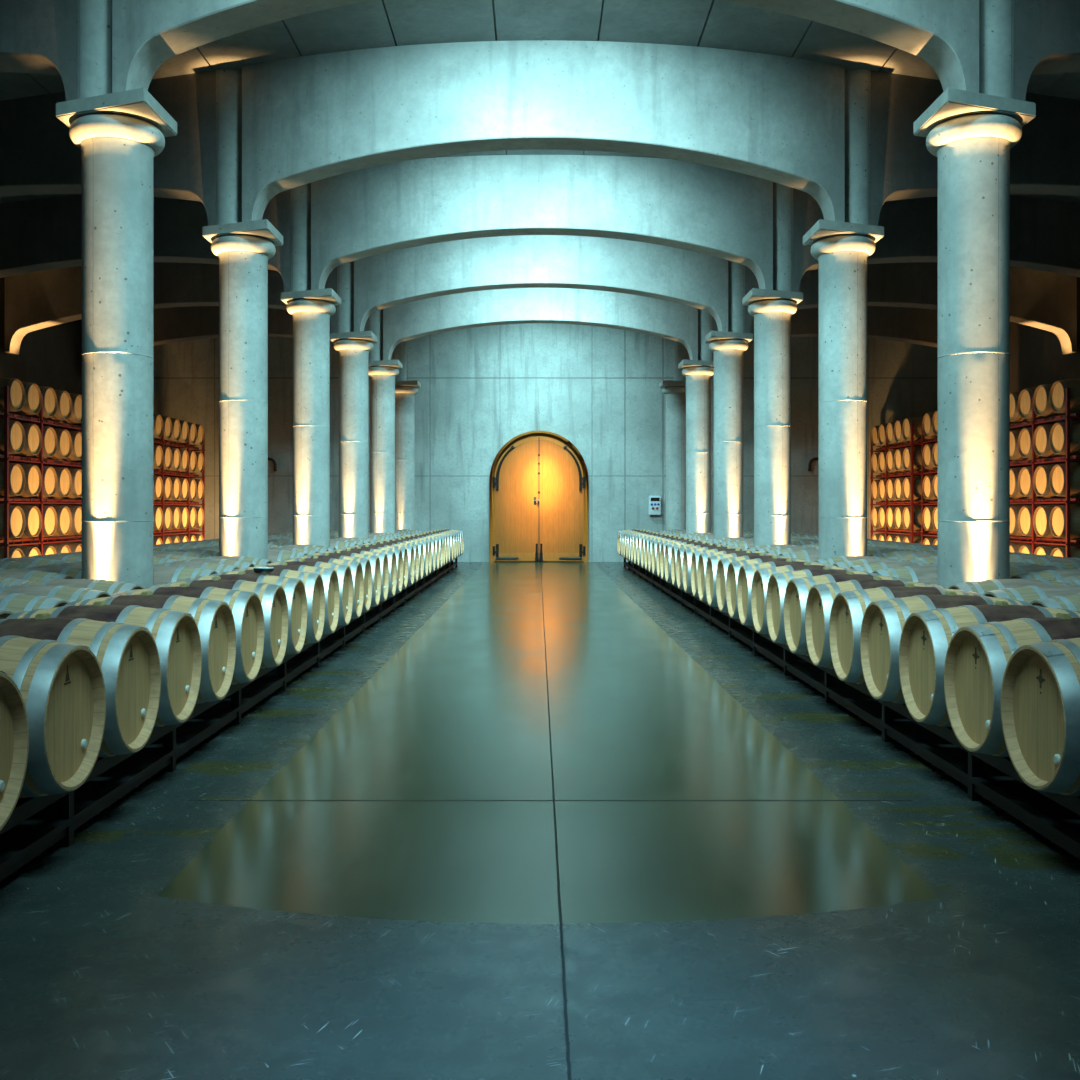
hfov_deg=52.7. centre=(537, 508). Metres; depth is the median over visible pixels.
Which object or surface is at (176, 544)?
wine barrel
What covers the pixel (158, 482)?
wine barrel
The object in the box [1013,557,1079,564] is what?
wine barrel
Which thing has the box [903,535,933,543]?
wine barrel
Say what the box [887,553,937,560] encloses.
wine barrel
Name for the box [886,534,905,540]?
wine barrel
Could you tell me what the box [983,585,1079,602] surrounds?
wine barrel
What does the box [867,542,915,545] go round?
wine barrel
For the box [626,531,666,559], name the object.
wine barrel
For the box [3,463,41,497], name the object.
wine barrel
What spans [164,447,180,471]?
wine barrel
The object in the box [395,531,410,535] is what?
wine barrel
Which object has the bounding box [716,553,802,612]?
wine barrel
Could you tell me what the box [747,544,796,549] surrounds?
wine barrel
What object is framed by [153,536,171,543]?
wine barrel
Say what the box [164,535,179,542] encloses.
wine barrel
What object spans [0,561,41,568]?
wine barrel
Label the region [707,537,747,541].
wine barrel
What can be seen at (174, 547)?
wine barrel
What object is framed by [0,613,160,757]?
wine barrel
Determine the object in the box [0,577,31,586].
wine barrel
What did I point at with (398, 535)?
wine barrel
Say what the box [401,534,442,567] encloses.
wine barrel
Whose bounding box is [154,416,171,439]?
wine barrel
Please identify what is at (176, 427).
wine barrel
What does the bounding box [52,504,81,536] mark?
wine barrel
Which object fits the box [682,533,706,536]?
wine barrel
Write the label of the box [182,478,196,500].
wine barrel
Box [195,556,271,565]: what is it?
wine barrel
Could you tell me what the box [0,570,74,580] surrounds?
wine barrel
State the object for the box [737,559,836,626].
wine barrel
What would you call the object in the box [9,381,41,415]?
wine barrel
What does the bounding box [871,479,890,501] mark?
wine barrel
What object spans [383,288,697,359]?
arch
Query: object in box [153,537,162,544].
wine barrel
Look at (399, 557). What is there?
wine barrel
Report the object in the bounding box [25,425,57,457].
wine barrel
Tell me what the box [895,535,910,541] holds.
wine barrel
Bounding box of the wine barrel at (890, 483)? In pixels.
[886,477,901,500]
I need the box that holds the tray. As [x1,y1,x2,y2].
[253,567,273,573]
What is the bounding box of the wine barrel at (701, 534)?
[688,534,713,537]
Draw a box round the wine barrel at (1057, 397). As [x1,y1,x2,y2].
[1049,379,1079,414]
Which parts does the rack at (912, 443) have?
post, post, shelf rail, shelf rail, shelf rail, shelf rail, post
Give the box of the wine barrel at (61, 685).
[0,635,105,797]
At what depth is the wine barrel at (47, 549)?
20.96 m
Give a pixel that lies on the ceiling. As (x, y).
(376, 23)
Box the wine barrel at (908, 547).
[893,545,937,549]
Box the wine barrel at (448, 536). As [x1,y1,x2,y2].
[411,532,449,562]
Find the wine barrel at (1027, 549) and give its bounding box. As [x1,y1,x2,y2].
[1019,544,1049,553]
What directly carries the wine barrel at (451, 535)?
on the cradle at (35, 824)
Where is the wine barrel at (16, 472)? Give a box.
[0,462,24,497]
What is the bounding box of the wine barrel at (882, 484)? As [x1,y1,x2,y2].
[878,478,895,501]
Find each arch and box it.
[0,0,76,100]
[0,70,215,225]
[0,189,290,291]
[5,262,336,354]
[112,0,978,92]
[153,306,368,345]
[242,40,844,221]
[311,155,772,289]
[354,235,727,331]
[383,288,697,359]
[712,306,937,360]
[745,262,1076,354]
[793,188,1079,291]
[871,70,1079,225]
[1015,0,1079,100]
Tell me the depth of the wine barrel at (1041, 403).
20.60 m
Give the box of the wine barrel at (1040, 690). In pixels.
[1001,638,1079,795]
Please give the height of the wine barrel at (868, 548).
0.694 m
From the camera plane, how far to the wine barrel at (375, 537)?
22.21 m
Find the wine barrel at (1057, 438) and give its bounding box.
[1049,420,1079,455]
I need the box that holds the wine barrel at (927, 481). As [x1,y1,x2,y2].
[922,474,937,500]
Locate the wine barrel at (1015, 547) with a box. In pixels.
[1010,543,1031,552]
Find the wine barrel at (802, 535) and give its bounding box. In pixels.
[793,535,818,537]
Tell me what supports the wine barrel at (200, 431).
on the rack at (5, 415)
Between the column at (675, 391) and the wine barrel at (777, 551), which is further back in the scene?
the column at (675, 391)
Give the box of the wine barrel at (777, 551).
[766,548,818,554]
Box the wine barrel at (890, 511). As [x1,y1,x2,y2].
[886,505,908,529]
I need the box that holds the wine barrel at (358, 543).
[330,540,363,544]
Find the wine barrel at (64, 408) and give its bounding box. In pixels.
[19,389,71,421]
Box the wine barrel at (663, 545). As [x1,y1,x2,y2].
[660,539,718,579]
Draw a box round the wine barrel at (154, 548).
[153,547,173,551]
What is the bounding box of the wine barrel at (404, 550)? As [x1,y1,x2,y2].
[344,543,407,588]
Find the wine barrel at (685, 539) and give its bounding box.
[656,538,708,576]
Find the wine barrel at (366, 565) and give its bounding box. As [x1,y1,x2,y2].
[285,553,371,611]
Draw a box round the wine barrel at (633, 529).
[617,529,649,553]
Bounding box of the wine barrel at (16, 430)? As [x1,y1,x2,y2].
[0,419,24,454]
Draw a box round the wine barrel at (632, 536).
[631,532,669,562]
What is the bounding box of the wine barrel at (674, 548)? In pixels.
[671,542,734,585]
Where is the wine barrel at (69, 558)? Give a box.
[21,555,81,561]
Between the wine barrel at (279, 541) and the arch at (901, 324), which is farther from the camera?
the arch at (901, 324)
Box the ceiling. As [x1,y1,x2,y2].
[0,0,1079,202]
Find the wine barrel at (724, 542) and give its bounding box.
[719,540,753,544]
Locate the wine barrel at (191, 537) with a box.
[177,534,195,540]
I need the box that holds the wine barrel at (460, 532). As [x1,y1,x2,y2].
[425,529,461,555]
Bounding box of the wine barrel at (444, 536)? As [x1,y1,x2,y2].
[404,533,447,563]
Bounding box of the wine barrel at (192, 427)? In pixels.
[164,422,196,444]
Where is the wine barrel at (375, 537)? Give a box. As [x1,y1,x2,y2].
[368,535,389,540]
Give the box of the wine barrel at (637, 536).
[634,533,676,564]
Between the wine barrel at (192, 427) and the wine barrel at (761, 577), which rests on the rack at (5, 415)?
the wine barrel at (192, 427)
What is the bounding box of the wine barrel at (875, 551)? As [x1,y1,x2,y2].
[867,549,911,555]
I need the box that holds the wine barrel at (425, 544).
[375,538,428,576]
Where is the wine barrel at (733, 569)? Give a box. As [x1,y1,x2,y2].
[726,556,818,618]
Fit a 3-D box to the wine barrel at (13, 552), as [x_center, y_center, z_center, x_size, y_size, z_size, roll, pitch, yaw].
[-9.834,1.000,19.680,0.907,0.663,0.663,0,0,0]
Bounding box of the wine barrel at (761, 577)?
[751,562,857,634]
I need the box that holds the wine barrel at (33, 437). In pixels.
[9,422,41,456]
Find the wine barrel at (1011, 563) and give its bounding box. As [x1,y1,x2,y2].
[1010,562,1047,565]
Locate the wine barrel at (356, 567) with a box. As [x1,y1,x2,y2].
[272,556,363,618]
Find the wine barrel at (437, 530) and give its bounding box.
[420,530,457,557]
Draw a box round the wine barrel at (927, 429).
[922,412,937,437]
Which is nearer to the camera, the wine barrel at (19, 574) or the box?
the wine barrel at (19, 574)
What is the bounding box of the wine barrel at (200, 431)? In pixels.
[169,424,203,446]
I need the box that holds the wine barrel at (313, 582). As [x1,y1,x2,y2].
[210,566,324,644]
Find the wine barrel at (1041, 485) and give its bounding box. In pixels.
[1033,464,1065,497]
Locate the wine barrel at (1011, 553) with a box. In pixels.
[1010,552,1034,554]
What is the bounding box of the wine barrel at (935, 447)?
[932,442,937,466]
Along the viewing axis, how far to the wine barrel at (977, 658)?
5.26 m
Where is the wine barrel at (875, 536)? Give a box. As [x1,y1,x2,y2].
[871,533,890,539]
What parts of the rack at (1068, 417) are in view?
post, shelf rail, shelf rail, shelf rail, shelf rail, post, post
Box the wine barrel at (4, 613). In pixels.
[0,609,13,618]
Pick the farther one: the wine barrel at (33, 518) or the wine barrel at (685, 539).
the wine barrel at (33, 518)
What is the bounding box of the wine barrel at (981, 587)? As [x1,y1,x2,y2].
[948,579,1079,594]
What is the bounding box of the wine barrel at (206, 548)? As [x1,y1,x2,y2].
[183,547,218,550]
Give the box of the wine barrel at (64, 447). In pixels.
[43,428,71,459]
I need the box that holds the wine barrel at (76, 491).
[53,467,81,498]
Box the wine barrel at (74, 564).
[43,562,81,567]
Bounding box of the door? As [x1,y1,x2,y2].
[490,431,587,561]
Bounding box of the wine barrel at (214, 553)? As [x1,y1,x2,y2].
[163,549,218,555]
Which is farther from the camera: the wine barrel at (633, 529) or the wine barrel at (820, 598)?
the wine barrel at (633, 529)
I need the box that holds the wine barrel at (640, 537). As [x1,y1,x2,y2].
[637,534,681,565]
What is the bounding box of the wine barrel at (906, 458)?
[902,446,932,471]
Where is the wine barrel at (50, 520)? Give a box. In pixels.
[23,504,57,537]
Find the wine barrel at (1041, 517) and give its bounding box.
[1033,504,1065,538]
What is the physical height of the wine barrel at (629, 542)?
0.716 m
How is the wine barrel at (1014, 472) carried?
on the rack at (1068, 417)
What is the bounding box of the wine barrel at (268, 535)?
[268,535,285,537]
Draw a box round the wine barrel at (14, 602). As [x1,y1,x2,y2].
[0,593,68,612]
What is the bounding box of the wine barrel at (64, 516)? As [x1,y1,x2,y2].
[38,504,71,536]
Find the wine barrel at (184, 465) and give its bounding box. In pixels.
[169,449,188,471]
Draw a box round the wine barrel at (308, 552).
[268,548,317,554]
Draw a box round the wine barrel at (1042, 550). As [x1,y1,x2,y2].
[1034,545,1065,554]
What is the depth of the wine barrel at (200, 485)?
30.38 m
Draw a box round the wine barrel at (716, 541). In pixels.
[712,538,753,542]
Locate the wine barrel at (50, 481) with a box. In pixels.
[24,464,57,497]
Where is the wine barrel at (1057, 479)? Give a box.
[1049,462,1079,497]
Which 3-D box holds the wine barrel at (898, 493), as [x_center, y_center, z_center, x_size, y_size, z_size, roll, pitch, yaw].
[9.974,-0.530,28.830,0.907,0.663,0.663,0,0,0]
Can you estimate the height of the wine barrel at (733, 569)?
0.716 m
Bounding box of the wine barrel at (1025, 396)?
[1018,387,1062,419]
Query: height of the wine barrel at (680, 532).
0.694 m
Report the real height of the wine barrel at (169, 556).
0.694 m
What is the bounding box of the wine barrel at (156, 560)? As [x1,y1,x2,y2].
[153,557,177,563]
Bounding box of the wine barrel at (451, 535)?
[416,531,453,560]
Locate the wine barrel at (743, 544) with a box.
[726,541,753,548]
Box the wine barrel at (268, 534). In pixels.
[268,534,292,536]
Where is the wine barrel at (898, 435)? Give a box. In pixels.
[894,419,920,442]
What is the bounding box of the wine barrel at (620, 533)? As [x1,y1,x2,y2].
[619,529,655,555]
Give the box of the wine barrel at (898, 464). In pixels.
[894,448,910,471]
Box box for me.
[649,496,660,514]
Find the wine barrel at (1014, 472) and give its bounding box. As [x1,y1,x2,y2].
[1010,466,1038,498]
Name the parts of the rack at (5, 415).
post, post, shelf rail, shelf rail, shelf rail, shelf rail, post, post, post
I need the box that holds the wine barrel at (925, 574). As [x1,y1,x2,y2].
[872,566,937,584]
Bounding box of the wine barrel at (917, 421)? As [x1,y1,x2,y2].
[902,416,931,441]
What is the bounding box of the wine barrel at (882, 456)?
[878,451,893,473]
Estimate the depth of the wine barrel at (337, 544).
18.17 m
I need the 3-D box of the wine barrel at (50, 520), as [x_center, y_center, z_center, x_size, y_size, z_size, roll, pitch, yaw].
[-9.834,0.235,21.020,0.907,0.663,0.663,0,0,0]
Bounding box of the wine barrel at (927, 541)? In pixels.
[923,537,937,544]
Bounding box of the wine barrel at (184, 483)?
[172,477,188,500]
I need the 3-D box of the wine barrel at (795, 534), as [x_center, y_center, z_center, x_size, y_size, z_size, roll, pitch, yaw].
[5.745,0.880,23.320,0.950,0.694,0.694,0,0,0]
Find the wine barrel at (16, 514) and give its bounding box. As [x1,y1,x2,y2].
[0,504,24,539]
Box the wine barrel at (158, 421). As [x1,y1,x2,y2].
[153,414,162,438]
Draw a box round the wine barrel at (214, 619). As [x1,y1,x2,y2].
[65,591,235,703]
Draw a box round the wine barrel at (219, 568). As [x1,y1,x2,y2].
[153,562,238,572]
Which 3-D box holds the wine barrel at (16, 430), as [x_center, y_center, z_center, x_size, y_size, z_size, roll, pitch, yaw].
[-9.834,-1.295,19.680,0.907,0.663,0.663,0,0,0]
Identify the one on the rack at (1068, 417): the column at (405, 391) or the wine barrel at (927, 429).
the wine barrel at (927, 429)
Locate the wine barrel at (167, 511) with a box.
[153,505,171,530]
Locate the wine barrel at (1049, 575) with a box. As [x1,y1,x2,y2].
[1010,570,1079,580]
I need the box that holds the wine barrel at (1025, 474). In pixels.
[1018,465,1048,497]
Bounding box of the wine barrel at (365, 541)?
[330,538,369,543]
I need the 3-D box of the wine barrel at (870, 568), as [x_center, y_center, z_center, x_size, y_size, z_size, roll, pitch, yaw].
[3.636,0.880,10.960,0.950,0.694,0.694,0,0,0]
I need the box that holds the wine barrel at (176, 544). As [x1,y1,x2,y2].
[158,543,205,547]
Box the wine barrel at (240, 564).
[162,559,254,568]
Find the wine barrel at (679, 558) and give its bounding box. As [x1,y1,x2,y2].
[676,543,739,589]
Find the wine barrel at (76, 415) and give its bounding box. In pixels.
[56,393,81,423]
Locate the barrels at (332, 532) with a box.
[0,419,1079,570]
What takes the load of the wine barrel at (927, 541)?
on the rack at (1068, 417)
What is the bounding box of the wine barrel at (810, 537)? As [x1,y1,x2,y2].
[802,536,818,538]
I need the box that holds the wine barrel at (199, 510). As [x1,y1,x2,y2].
[190,506,203,528]
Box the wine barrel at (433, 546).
[391,536,435,571]
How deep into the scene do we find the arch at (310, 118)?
12.71 m
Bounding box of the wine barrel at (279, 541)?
[268,540,292,544]
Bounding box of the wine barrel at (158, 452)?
[153,444,162,468]
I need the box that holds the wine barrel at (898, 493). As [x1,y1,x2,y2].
[894,477,910,500]
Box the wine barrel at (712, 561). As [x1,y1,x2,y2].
[706,551,786,606]
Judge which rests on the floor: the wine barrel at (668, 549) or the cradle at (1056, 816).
the cradle at (1056, 816)
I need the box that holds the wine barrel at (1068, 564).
[1043,561,1079,567]
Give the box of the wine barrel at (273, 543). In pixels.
[268,542,290,545]
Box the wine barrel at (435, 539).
[390,535,439,569]
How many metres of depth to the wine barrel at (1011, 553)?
13.37 m
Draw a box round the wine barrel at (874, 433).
[871,425,904,446]
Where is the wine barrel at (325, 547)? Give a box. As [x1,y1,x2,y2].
[272,544,335,550]
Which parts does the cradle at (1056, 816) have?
leg frame, leg frame, leg frame, leg frame, leg frame, leg frame, leg frame, leg frame, leg frame, leg frame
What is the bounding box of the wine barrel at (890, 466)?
[886,450,902,472]
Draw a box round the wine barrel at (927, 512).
[922,505,937,531]
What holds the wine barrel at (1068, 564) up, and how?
on the cradle
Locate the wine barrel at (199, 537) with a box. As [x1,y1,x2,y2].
[189,533,203,540]
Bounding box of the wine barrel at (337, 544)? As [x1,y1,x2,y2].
[330,541,356,548]
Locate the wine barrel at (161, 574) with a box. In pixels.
[153,566,216,585]
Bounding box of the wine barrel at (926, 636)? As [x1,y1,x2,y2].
[899,600,1079,726]
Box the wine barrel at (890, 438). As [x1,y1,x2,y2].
[886,421,903,444]
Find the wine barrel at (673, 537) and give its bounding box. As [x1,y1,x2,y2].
[648,536,698,571]
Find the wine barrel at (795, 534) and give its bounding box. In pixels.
[791,534,816,536]
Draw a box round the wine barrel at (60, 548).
[43,543,71,553]
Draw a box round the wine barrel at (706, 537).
[691,535,713,540]
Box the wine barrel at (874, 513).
[871,506,885,528]
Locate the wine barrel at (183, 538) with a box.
[171,534,188,541]
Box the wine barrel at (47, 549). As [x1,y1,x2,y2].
[23,544,56,554]
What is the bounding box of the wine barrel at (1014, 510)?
[1010,504,1037,536]
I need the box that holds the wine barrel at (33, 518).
[9,504,41,538]
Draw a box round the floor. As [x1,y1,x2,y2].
[0,562,1079,1079]
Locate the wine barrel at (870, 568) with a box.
[849,562,937,572]
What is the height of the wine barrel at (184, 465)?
0.663 m
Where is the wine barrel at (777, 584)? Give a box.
[766,566,881,644]
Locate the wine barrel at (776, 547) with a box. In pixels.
[756,546,818,551]
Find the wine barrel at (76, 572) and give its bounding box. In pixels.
[7,566,81,578]
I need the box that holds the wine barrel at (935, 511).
[932,507,937,530]
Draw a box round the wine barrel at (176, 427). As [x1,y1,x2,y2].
[160,418,180,441]
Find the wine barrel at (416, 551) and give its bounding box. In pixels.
[360,540,418,582]
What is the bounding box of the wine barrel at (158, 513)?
[153,506,162,530]
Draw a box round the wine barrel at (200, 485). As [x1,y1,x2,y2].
[184,478,203,501]
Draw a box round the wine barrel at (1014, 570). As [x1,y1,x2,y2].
[1010,565,1079,576]
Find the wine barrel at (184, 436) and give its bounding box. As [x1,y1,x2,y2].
[171,420,188,443]
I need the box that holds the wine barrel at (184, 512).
[165,505,188,529]
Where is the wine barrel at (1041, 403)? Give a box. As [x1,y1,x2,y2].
[1033,383,1079,416]
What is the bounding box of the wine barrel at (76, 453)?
[59,430,81,460]
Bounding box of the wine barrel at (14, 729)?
[0,671,28,830]
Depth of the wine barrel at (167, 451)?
27.76 m
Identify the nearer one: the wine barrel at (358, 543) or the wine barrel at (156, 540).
the wine barrel at (358, 543)
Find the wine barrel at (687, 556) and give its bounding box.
[682,545,750,592]
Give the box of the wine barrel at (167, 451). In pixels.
[153,446,171,470]
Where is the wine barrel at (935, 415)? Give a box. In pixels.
[932,410,937,434]
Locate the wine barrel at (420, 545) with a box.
[372,539,423,579]
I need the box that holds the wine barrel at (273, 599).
[151,576,287,668]
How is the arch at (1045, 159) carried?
attached to the ceiling
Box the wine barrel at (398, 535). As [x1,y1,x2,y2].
[369,533,401,536]
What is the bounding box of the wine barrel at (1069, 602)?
[1029,593,1079,610]
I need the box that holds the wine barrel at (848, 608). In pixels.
[829,583,981,684]
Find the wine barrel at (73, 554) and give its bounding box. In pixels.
[48,553,81,556]
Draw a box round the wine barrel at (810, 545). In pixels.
[803,543,818,547]
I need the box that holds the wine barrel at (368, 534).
[368,534,394,537]
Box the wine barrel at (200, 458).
[189,451,203,473]
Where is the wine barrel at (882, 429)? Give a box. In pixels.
[878,423,895,445]
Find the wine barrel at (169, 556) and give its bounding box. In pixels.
[153,554,195,560]
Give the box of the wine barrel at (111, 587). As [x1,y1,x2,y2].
[11,579,143,595]
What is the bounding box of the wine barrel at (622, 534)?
[621,530,654,556]
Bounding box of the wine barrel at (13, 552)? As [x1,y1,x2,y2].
[0,546,24,558]
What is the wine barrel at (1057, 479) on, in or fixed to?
on the rack at (1068, 417)
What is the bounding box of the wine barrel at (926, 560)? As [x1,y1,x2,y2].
[906,556,937,563]
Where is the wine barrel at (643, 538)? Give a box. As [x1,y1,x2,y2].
[641,534,686,567]
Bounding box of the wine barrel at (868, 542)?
[867,541,894,543]
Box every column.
[56,0,176,588]
[202,69,282,559]
[281,183,340,546]
[330,261,377,538]
[369,309,402,533]
[391,341,420,529]
[659,341,689,529]
[678,309,713,533]
[704,260,752,538]
[742,182,802,546]
[803,69,883,558]
[914,0,1035,588]
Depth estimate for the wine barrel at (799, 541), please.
18.66 m
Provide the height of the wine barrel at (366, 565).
0.716 m
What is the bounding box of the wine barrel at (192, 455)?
[177,450,196,472]
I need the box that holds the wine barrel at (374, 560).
[300,551,380,606]
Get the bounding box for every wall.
[0,277,81,544]
[153,323,937,561]
[1010,277,1079,543]
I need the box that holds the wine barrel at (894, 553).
[870,551,937,557]
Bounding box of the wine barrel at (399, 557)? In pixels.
[335,545,402,592]
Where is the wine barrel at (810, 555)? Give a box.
[779,550,818,560]
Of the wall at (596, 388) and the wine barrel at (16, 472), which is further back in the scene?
the wall at (596, 388)
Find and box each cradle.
[0,558,456,880]
[624,558,1079,858]
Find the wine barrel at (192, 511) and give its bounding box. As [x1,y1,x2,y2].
[175,505,196,529]
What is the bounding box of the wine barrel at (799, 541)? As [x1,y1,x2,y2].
[791,540,818,544]
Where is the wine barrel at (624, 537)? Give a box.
[623,530,660,557]
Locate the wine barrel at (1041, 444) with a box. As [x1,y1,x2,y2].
[1033,424,1079,457]
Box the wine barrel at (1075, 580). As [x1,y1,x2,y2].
[1051,576,1079,584]
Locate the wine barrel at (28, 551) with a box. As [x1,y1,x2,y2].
[3,545,40,556]
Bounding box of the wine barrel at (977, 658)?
[944,613,1079,756]
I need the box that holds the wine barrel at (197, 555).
[153,551,212,557]
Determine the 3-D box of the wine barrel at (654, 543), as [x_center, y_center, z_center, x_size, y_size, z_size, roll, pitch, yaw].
[2.575,0.869,19.782,0.950,0.716,0.694,0,0,0]
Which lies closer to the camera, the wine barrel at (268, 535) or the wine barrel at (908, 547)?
the wine barrel at (908, 547)
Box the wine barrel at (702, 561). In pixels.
[697,549,773,601]
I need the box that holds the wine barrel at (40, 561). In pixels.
[0,558,66,565]
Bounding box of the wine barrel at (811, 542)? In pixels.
[793,541,818,545]
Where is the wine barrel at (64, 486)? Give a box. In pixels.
[43,466,71,498]
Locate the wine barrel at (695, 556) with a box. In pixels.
[691,547,761,596]
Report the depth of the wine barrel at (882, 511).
30.21 m
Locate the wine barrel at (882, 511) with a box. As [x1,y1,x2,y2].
[878,506,892,528]
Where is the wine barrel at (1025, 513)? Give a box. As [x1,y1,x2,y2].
[1018,504,1052,537]
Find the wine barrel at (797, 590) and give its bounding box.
[784,571,910,655]
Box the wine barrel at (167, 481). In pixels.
[153,475,171,500]
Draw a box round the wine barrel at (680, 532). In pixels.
[668,531,685,535]
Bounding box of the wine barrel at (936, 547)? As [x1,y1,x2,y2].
[909,546,937,550]
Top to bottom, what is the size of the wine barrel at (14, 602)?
0.694 m
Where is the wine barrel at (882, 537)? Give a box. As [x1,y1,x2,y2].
[879,534,894,540]
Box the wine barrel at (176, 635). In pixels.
[6,600,201,726]
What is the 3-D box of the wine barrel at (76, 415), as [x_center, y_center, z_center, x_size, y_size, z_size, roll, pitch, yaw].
[-9.834,-2.060,22.360,0.907,0.663,0.663,0,0,0]
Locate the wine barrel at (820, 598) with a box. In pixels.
[805,576,943,668]
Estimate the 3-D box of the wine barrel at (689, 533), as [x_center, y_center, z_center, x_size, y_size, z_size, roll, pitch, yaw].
[3.660,0.880,24.450,0.950,0.694,0.694,0,0,-1]
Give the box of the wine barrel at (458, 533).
[426,530,459,556]
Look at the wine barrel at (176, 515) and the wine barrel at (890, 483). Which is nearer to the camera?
the wine barrel at (176, 515)
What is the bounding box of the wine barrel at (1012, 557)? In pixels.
[1010,555,1059,561]
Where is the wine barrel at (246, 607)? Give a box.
[112,583,264,684]
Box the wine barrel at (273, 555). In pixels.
[268,550,306,561]
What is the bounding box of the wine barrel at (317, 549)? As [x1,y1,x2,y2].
[271,546,328,552]
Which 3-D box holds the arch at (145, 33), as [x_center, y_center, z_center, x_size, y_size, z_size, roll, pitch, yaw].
[0.070,-4.400,9.046,7.310,1.940,1.171,0,0,0]
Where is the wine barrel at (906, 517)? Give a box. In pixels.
[902,505,928,530]
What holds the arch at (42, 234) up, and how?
attached to the ceiling
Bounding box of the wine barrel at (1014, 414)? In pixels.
[1010,391,1052,422]
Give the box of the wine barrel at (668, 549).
[665,541,723,582]
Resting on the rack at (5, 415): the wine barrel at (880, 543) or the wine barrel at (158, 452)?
the wine barrel at (158, 452)
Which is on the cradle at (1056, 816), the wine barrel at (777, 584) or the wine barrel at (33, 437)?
the wine barrel at (777, 584)
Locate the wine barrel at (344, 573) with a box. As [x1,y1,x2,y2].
[254,559,352,626]
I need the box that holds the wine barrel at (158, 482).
[153,475,162,499]
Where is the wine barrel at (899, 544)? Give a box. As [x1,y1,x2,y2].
[878,543,924,547]
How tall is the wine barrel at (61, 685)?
0.716 m
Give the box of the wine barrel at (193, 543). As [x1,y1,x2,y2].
[167,542,216,546]
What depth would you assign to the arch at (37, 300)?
23.33 m
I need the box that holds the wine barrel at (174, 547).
[153,545,190,549]
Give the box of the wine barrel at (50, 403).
[14,386,57,418]
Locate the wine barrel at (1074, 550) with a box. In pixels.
[1050,546,1079,557]
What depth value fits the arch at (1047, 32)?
9.41 m
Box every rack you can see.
[0,386,204,557]
[870,424,937,542]
[921,388,1079,557]
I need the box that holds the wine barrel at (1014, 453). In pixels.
[1010,429,1031,460]
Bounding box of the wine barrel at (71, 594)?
[0,585,110,601]
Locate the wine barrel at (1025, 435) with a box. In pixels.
[1018,426,1050,458]
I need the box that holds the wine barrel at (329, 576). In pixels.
[233,562,339,634]
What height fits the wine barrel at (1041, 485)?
0.663 m
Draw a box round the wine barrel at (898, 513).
[894,505,917,529]
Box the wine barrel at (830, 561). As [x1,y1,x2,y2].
[815,556,890,564]
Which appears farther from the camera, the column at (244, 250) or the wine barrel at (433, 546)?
the wine barrel at (433, 546)
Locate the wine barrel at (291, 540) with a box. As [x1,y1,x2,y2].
[269,539,292,541]
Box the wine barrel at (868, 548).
[867,547,895,550]
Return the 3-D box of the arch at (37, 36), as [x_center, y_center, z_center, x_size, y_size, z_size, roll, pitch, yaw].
[-7.790,-4.400,10.761,8.282,1.940,0.419,0,0,18]
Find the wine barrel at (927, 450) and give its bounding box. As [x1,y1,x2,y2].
[922,443,937,468]
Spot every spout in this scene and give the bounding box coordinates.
[268,457,276,470]
[808,457,818,470]
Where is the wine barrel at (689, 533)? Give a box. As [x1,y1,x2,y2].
[679,533,711,535]
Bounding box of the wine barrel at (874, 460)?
[871,452,885,474]
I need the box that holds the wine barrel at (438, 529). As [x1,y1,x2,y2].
[431,529,463,553]
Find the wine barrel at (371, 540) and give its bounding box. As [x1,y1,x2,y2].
[335,537,375,542]
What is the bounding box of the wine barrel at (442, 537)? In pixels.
[400,533,444,565]
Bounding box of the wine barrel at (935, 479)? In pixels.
[932,474,937,498]
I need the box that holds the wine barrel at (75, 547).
[57,542,81,551]
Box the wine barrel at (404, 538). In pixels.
[380,537,431,573]
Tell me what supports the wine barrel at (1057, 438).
on the rack at (1068, 417)
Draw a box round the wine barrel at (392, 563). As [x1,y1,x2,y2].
[325,547,396,596]
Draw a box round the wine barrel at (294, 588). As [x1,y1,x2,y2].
[181,571,306,654]
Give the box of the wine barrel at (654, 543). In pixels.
[651,537,703,574]
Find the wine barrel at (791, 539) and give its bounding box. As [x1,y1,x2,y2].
[791,539,813,540]
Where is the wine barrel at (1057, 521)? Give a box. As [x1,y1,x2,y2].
[1049,504,1079,539]
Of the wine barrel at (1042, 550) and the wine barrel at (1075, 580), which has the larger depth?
the wine barrel at (1042, 550)
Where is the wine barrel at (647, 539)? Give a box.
[644,535,693,569]
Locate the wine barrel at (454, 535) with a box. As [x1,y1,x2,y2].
[415,531,455,559]
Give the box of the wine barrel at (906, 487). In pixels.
[902,476,934,500]
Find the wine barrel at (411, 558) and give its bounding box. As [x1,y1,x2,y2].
[355,542,414,585]
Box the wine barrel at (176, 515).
[157,505,180,530]
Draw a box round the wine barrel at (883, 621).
[860,591,1031,703]
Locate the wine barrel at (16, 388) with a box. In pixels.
[0,377,24,411]
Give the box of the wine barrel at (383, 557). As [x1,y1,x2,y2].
[314,549,388,601]
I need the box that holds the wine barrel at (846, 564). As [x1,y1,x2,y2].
[833,559,924,567]
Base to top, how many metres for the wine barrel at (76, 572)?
0.694 m
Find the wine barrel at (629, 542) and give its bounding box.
[628,531,670,560]
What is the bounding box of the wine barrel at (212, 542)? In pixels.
[189,541,218,544]
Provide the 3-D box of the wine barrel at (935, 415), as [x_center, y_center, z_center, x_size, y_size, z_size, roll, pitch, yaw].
[9.974,-2.060,26.020,0.907,0.663,0.663,0,0,0]
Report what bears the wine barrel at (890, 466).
on the rack at (912, 443)
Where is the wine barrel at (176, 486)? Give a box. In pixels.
[164,476,180,500]
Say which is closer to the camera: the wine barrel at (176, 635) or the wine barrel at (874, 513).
the wine barrel at (176, 635)

